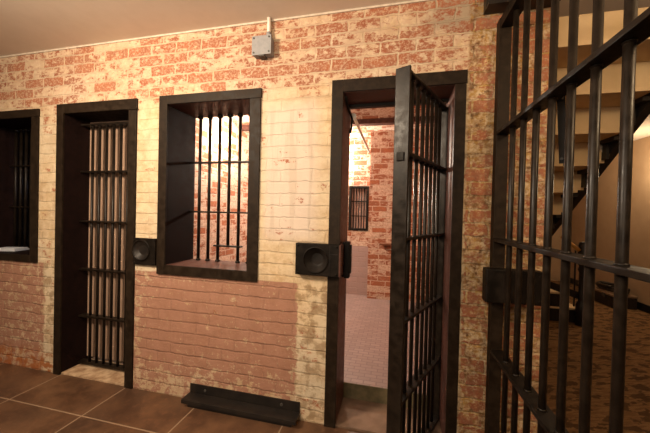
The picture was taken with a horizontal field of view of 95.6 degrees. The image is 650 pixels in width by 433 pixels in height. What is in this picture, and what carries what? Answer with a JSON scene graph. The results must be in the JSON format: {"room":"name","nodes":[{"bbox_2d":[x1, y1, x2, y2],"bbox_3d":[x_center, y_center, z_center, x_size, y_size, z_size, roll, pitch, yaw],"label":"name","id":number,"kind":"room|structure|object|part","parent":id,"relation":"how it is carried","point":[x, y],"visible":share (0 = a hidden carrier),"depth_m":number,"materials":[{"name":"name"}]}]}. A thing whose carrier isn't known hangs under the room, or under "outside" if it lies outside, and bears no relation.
{"room":"prison interior","nodes":[
{"label":"prison interior","id":0,"kind":"room"},
{"bbox_2d":[22,131,29,246],"bbox_3d":[-2.622,-0.043,3.639,2.435,2.660,1.704,2,1,13],"label":"wall","id":1,"kind":"structure","parent":0,"point":[29,131],"depth_m":3.71,"materials":[{"name":"paint"}]},
{"bbox_2d":[193,116,248,261],"bbox_3d":[-1.298,-0.052,3.708,0.100,2.620,2.444,2,1,13],"label":"wall","id":2,"kind":"structure","parent":0,"point":[225,253],"depth_m":3.63,"materials":[{"name":"brick"}]},
{"bbox_2d":[0,0,550,432],"bbox_3d":[-1.408,-0.018,2.328,5.396,2.578,0.296,2,1,13],"label":"wall","id":3,"kind":"structure","parent":0,"point":[267,336],"depth_m":1.92,"materials":[{"name":"brick"}]},
{"bbox_2d":[0,108,39,262],"bbox_3d":[-2.663,-0.257,2.613,0.791,1.243,0.310,2,1,13],"label":"window","id":4,"kind":"structure","parent":3,"relation":"in","point":[13,123],"depth_m":2.72,"materials":[{"name":"brown paint"}]},
{"bbox_2d":[0,247,28,250],"bbox_3d":[-2.811,0.291,2.639,0.200,0.022,0.140,1,1,-4],"label":"folded paper","id":5,"kind":"object","parent":4,"relation":"on","point":[1,248],"visible":0.96,"depth_m":2.60,"materials":[{"name":"white paper"}]},
{"bbox_3d":[-2.679,0.314,2.627,0.675,0.016,0.296,2,1,13],"label":"sill","id":6,"kind":"part","parent":4,"relation":"part of","materials":[{"name":"paint"}]},
{"bbox_2d":[53,98,137,388],"bbox_3d":[-1.730,0.194,2.393,0.770,2.136,0.318,2,1,13],"label":"door frame","id":7,"kind":"structure","parent":3,"relation":"in","point":[72,139],"depth_m":2.34,"materials":[{"name":"brown paint"}]},
{"bbox_2d":[77,120,127,370],"bbox_3d":[-1.751,0.221,2.420,0.660,2.030,0.090,2,1,13],"label":"door","id":8,"kind":"structure","parent":7,"relation":"attached to","point":[105,315],"depth_m":2.45,"materials":[{"name":"brown paint"}]},
{"bbox_3d":[-1.781,1.223,2.424,0.618,0.014,0.056,2,1,13],"label":"rail","id":9,"kind":"part","parent":8,"relation":"part of","materials":[{"name":"brown paint"}]},
{"bbox_3d":[-1.772,0.835,2.419,0.618,0.014,0.056,2,1,13],"label":"rail","id":10,"kind":"part","parent":8,"relation":"part of","materials":[{"name":"black metal"}]},
{"bbox_3d":[-1.762,0.445,2.415,0.618,0.014,0.056,2,1,13],"label":"rail","id":11,"kind":"part","parent":8,"relation":"part of","materials":[{"name":"black metal"}]},
{"bbox_3d":[-1.753,0.045,2.411,0.618,0.014,0.056,2,1,13],"label":"rail","id":12,"kind":"part","parent":8,"relation":"part of","materials":[{"name":"black metal"}]},
{"bbox_3d":[-1.743,-0.364,2.406,0.618,0.014,0.056,2,1,13],"label":"rail","id":13,"kind":"part","parent":8,"relation":"part of","materials":[{"name":"black metal"}]},
{"bbox_3d":[-1.734,-0.750,2.402,0.618,0.014,0.056,2,1,13],"label":"rail","id":14,"kind":"part","parent":8,"relation":"part of","materials":[{"name":"black metal"}]},
{"bbox_2d":[132,238,156,265],"bbox_3d":[-1.310,0.254,2.139,0.198,0.193,0.028,2,1,13],"label":"box","id":15,"kind":"object","parent":3,"relation":"attached to","point":[144,250],"visible":1,"depth_m":2.13,"materials":[{"name":"black paint"}]},
{"bbox_2d":[156,88,261,281],"bbox_3d":[-0.778,-0.215,2.171,0.789,1.273,0.310,2,1,13],"label":"window","id":16,"kind":"structure","parent":3,"relation":"in","point":[178,113],"depth_m":2.14,"materials":[{"name":"brown paint"}]},
{"bbox_3d":[-0.797,0.361,2.186,0.672,0.016,0.296,2,1,13],"label":"sill","id":17,"kind":"part","parent":16,"relation":"part of","materials":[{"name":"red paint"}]},
{"bbox_2d":[0,0,432,57],"bbox_3d":[-1.585,-1.304,2.206,5.040,0.012,0.008,2,1,13],"label":"trim","id":18,"kind":"structure","parent":3,"relation":"attached to","point":[411,1],"depth_m":1.98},
{"bbox_2d":[252,34,273,59],"bbox_3d":[-0.400,-1.089,1.903,0.132,0.130,0.058,2,1,13],"label":"junction box","id":19,"kind":"object","parent":3,"relation":"attached to","point":[262,45],"visible":1,"depth_m":1.88,"materials":[{"name":"grey paint"}]},
{"bbox_2d":[266,17,270,34],"bbox_3d":[-0.360,-1.215,1.897,0.031,0.123,0.032,2,1,13],"label":"conduit pipe","id":20,"kind":"object","parent":19,"relation":"attached to","point":[268,18],"visible":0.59,"depth_m":1.89,"materials":[{"name":"grey paint"}]},
{"bbox_2d":[295,241,351,277],"bbox_3d":[-0.005,0.276,1.883,0.330,0.235,0.181,2,1,13],"label":"box","id":21,"kind":"object","parent":3,"relation":"attached to","point":[316,259],"visible":1,"depth_m":1.83,"materials":[{"name":"black paint"}]},
{"bbox_3d":[0.100,0.270,1.823,0.012,0.193,0.100,2,1,13],"label":"wrap plate","id":22,"kind":"part","parent":21,"relation":"part of","materials":[{"name":"black paint"}]},
{"bbox_2d":[324,69,467,432],"bbox_3d":[0.429,0.245,1.891,0.772,2.150,0.310,2,1,13],"label":"door frame","id":23,"kind":"structure","parent":3,"relation":"in","point":[450,87],"depth_m":1.81,"materials":[{"name":"brown paint"}]},
{"bbox_3d":[0.160,-0.670,1.964,0.032,0.170,0.254,2,1,13],"label":"hook rod","id":24,"kind":"part","parent":23,"relation":"part of","materials":[{"name":"black paint"}]},
{"bbox_2d":[352,113,369,152],"bbox_3d":[0.357,-0.730,2.758,0.036,0.051,1.352,2,1,13],"label":"conduit pipe","id":25,"kind":"object","parent":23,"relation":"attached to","point":[353,114],"visible":0.87,"depth_m":2.46,"materials":[{"name":"silver metal"}]},
{"bbox_2d":[386,65,447,432],"bbox_3d":[0.543,0.299,1.650,0.072,2.000,0.668,2,1,38],"label":"door","id":26,"kind":"structure","parent":23,"relation":"attached to","point":[399,389],"depth_m":1.55,"materials":[{"name":"brown paint"}]},
{"bbox_3d":[0.353,-0.283,1.385,0.036,0.040,0.008,2,1,38],"label":"keyhole plate","id":27,"kind":"part","parent":26,"relation":"part of","materials":[{"name":"black paint"}]},
{"bbox_3d":[0.528,0.899,1.657,0.056,0.014,0.618,2,1,38],"label":"rail","id":28,"kind":"part","parent":26,"relation":"part of","materials":[{"name":"black metal"}]},
{"bbox_3d":[0.538,0.509,1.652,0.056,0.014,0.618,2,1,38],"label":"rail","id":29,"kind":"part","parent":26,"relation":"part of","materials":[{"name":"black metal"}]},
{"bbox_3d":[0.547,0.109,1.648,0.056,0.014,0.618,2,1,38],"label":"rail","id":30,"kind":"part","parent":26,"relation":"part of","materials":[{"name":"black metal"}]},
{"bbox_3d":[0.557,-0.301,1.643,0.056,0.014,0.618,2,1,38],"label":"rail","id":31,"kind":"part","parent":26,"relation":"part of","materials":[{"name":"black metal"}]},
{"bbox_3d":[0.567,-0.686,1.639,0.056,0.014,0.618,2,1,38],"label":"rail","id":32,"kind":"part","parent":26,"relation":"part of","materials":[{"name":"black metal"}]},
{"bbox_3d":[0.519,1.287,1.661,0.056,0.014,0.618,2,1,38],"label":"rail","id":33,"kind":"part","parent":26,"relation":"part of","materials":[{"name":"black metal"}]},
{"bbox_2d":[0,0,649,140],"bbox_3d":[0.241,-1.304,2.809,8.320,0.060,9.200,2,1,13],"label":"ceiling","id":34,"kind":"structure","parent":0,"point":[26,26],"depth_m":1.90,"materials":[{"name":"paint"}]},
{"bbox_2d":[483,0,560,14],"bbox_3d":[1.034,-1.171,1.544,0.344,0.137,0.098,2,1,13],"label":"beam","id":35,"kind":"structure","parent":34,"relation":"attached to","point":[490,6],"depth_m":1.55,"materials":[{"name":"black paint"}]},
{"bbox_2d":[552,7,649,235],"bbox_3d":[1.835,-0.245,2.626,0.738,2.000,2.340,2,1,13],"label":"staircase","id":36,"kind":"structure","parent":34,"relation":"attached to","point":[613,20],"depth_m":1.86,"materials":[{"name":"beige paint"}]},
{"bbox_2d":[0,280,649,432],"bbox_3d":[0.177,1.334,2.838,8.320,0.060,9.200,2,1,13],"label":"floor","id":37,"kind":"structure","parent":0,"point":[31,400],"depth_m":2.06,"materials":[{"name":"tile"}]},
{"bbox_2d":[181,383,299,426],"bbox_3d":[-0.563,1.237,1.934,0.810,0.118,0.095,2,1,13],"label":"ledge","id":38,"kind":"object","parent":37,"relation":"on","point":[267,409],"visible":1,"depth_m":1.93,"materials":[{"name":"black paint"}]},
{"bbox_3d":[-0.553,1.222,1.976,0.804,0.088,0.009,2,1,13],"label":"wall plate","id":39,"kind":"part","parent":38,"relation":"part of","materials":[{"name":"black paint"}]},
{"bbox_2d":[549,236,584,326],"bbox_3d":[2.750,0.785,4.304,1.430,1.127,1.065,2,1,13],"label":"staircase","id":40,"kind":"structure","parent":37,"relation":"on","point":[575,310],"depth_m":3.78,"materials":[{"name":"black metal"}]},
{"bbox_3d":[2.890,0.873,3.817,0.930,0.430,0.020,2,1,13],"label":"rail","id":41,"kind":"part","parent":40,"relation":"part of","materials":[{"name":"black metal"}]},
{"bbox_3d":[3.129,0.349,3.746,0.237,0.225,0.054,2,1,25],"label":"handrail","id":42,"kind":"part","parent":40,"relation":"part of","materials":[{"name":"orange wood"}]},
{"bbox_3d":[3.224,0.839,3.703,0.110,1.055,0.110,2,1,13],"label":"newel post","id":43,"kind":"part","parent":40,"relation":"part of","materials":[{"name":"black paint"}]},
{"bbox_2d":[485,0,649,432],"bbox_3d":[0.797,0.144,0.931,0.096,2.390,1.413,2,1,13],"label":"gate","id":44,"kind":"object","parent":37,"relation":"on","point":[636,29],"visible":1,"depth_m":1.07,"materials":[{"name":"black metal"}]},
{"bbox_3d":[0.935,0.140,1.597,0.059,2.390,0.052,2,1,13],"label":"post","id":45,"kind":"part","parent":44,"relation":"part of","materials":[{"name":"black metal"}]},
{"bbox_2d":[482,267,541,305],"bbox_3d":[0.969,0.361,1.528,0.266,0.176,0.066,2,1,13],"label":"box","id":46,"kind":"object","parent":44,"relation":"attached to","point":[493,284],"visible":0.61,"depth_m":1.51,"materials":[{"name":"black paint"}]},
{"bbox_3d":[1.015,0.362,1.491,0.150,0.152,0.003,2,1,13],"label":"plate","id":47,"kind":"part","parent":46,"relation":"part of","materials":[{"name":"black paint"}]},
{"bbox_3d":[0.807,-1.023,0.903,0.060,0.055,1.344,2,1,13],"label":"rail","id":48,"kind":"part","parent":44,"relation":"part of","materials":[{"name":"black metal"}]},
{"bbox_3d":[0.765,0.727,0.922,0.066,0.018,1.344,2,1,13],"label":"rail","id":49,"kind":"part","parent":44,"relation":"part of","materials":[{"name":"black metal"}]},
{"bbox_3d":[0.779,0.129,0.916,0.066,0.018,1.344,2,1,13],"label":"rail","id":50,"kind":"part","parent":44,"relation":"part of","materials":[{"name":"black metal"}]},
{"bbox_3d":[0.793,-0.441,0.909,0.066,0.018,1.344,2,1,13],"label":"rail","id":51,"kind":"part","parent":44,"relation":"part of","materials":[{"name":"black metal"}]},
{"bbox_2d":[594,284,637,309],"bbox_3d":[4.587,1.287,4.834,0.340,0.200,0.850,2,1,13],"label":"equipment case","id":52,"kind":"object","parent":37,"relation":"on","point":[602,296],"visible":0.46,"depth_m":4.54,"materials":[{"name":"black plastic"}]},
{"bbox_2d":[595,281,629,293],"bbox_3d":[4.559,1.126,4.684,0.299,0.118,0.588,2,1,13],"label":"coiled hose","id":53,"kind":"object","parent":52,"relation":"on","point":[608,286],"visible":0.59,"depth_m":4.69,"materials":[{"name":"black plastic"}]},
{"bbox_3d":[4.593,1.202,4.832,0.330,0.029,0.850,2,1,13],"label":"lid","id":54,"kind":"part","parent":52,"relation":"part of","materials":[{"name":"black plastic"}]},
{"bbox_2d":[233,104,445,137],"bbox_3d":[0.066,-1.271,3.382,2.640,0.190,2.444,2,1,13],"label":"ceiling","id":55,"kind":"structure","parent":0,"point":[388,112],"depth_m":3.57,"materials":[{"name":"paint"}]},
{"bbox_2d":[242,116,425,131],"bbox_3d":[0.138,-1.161,3.702,2.640,0.057,0.100,2,1,13],"label":"beam","id":56,"kind":"structure","parent":55,"relation":"attached to","point":[378,121],"depth_m":3.56,"materials":[{"name":"red paint"}]},
{"bbox_2d":[346,137,370,294],"bbox_3d":[0.282,-0.023,4.532,2.680,2.620,0.120,2,1,13],"label":"wall","id":57,"kind":"structure","parent":0,"point":[359,157],"depth_m":4.42,"materials":[{"name":"brick"}]},
{"bbox_2d":[348,186,368,230],"bbox_3d":[0.507,-0.122,4.439,0.297,0.666,0.066,2,1,13],"label":"window","id":58,"kind":"structure","parent":57,"relation":"in","point":[358,211],"depth_m":4.44,"materials":[{"name":"black paint"}]},
{"bbox_3d":[0.514,-0.122,4.467,0.228,0.598,0.008,2,1,13],"label":"backing panel","id":59,"kind":"part","parent":58,"relation":"part of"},
{"bbox_2d":[344,294,428,394],"bbox_3d":[-0.009,1.263,3.352,2.640,0.180,2.324,2,1,13],"label":"floor","id":60,"kind":"structure","parent":0,"point":[366,319],"depth_m":2.82,"materials":[{"name":"tile"}]},
{"bbox_2d":[343,382,426,409],"bbox_3d":[0.444,1.259,2.049,0.676,0.119,0.006,2,1,13],"label":"step edge","id":61,"kind":"structure","parent":60,"relation":"attached to","point":[350,390],"depth_m":2.08,"materials":[{"name":"brown concrete"}]},
{"bbox_2d":[367,129,433,301],"bbox_3d":[1.104,-0.060,4.205,0.932,2.500,0.139,2,1,13],"label":"wall pier","id":62,"kind":"object","parent":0,"point":[382,142],"visible":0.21,"depth_m":4.20,"materials":[{"name":"brick"}]},
{"bbox_2d":[380,242,390,249],"bbox_3d":[0.920,0.425,4.096,0.315,0.105,0.159,2,1,13],"label":"wall shelf","id":63,"kind":"object","parent":62,"relation":"attached to","point":[381,243],"visible":0.45,"depth_m":4.05,"materials":[{"name":"brown wood"}]},
{"bbox_2d":[551,225,561,280],"bbox_3d":[3.871,0.060,6.639,2.930,2.578,0.100,2,1,13],"label":"wall","id":64,"kind":"structure","parent":0,"point":[556,240],"depth_m":6.33,"materials":[{"name":"beige paint"}]},
{"bbox_2d":[570,136,649,305],"bbox_3d":[4.209,0.121,1.886,0.100,2.578,9.200,2,1,13],"label":"wall","id":65,"kind":"structure","parent":0,"point":[639,251],"depth_m":4.63,"materials":[{"name":"beige paint"}]},
{"bbox_2d":[570,278,649,313],"bbox_3d":[4.108,1.354,1.860,0.019,0.110,9.090,2,1,13],"label":"baseboard","id":66,"kind":"structure","parent":65,"relation":"attached to","point":[640,306],"depth_m":4.37,"materials":[{"name":"black paint"}]}
]}

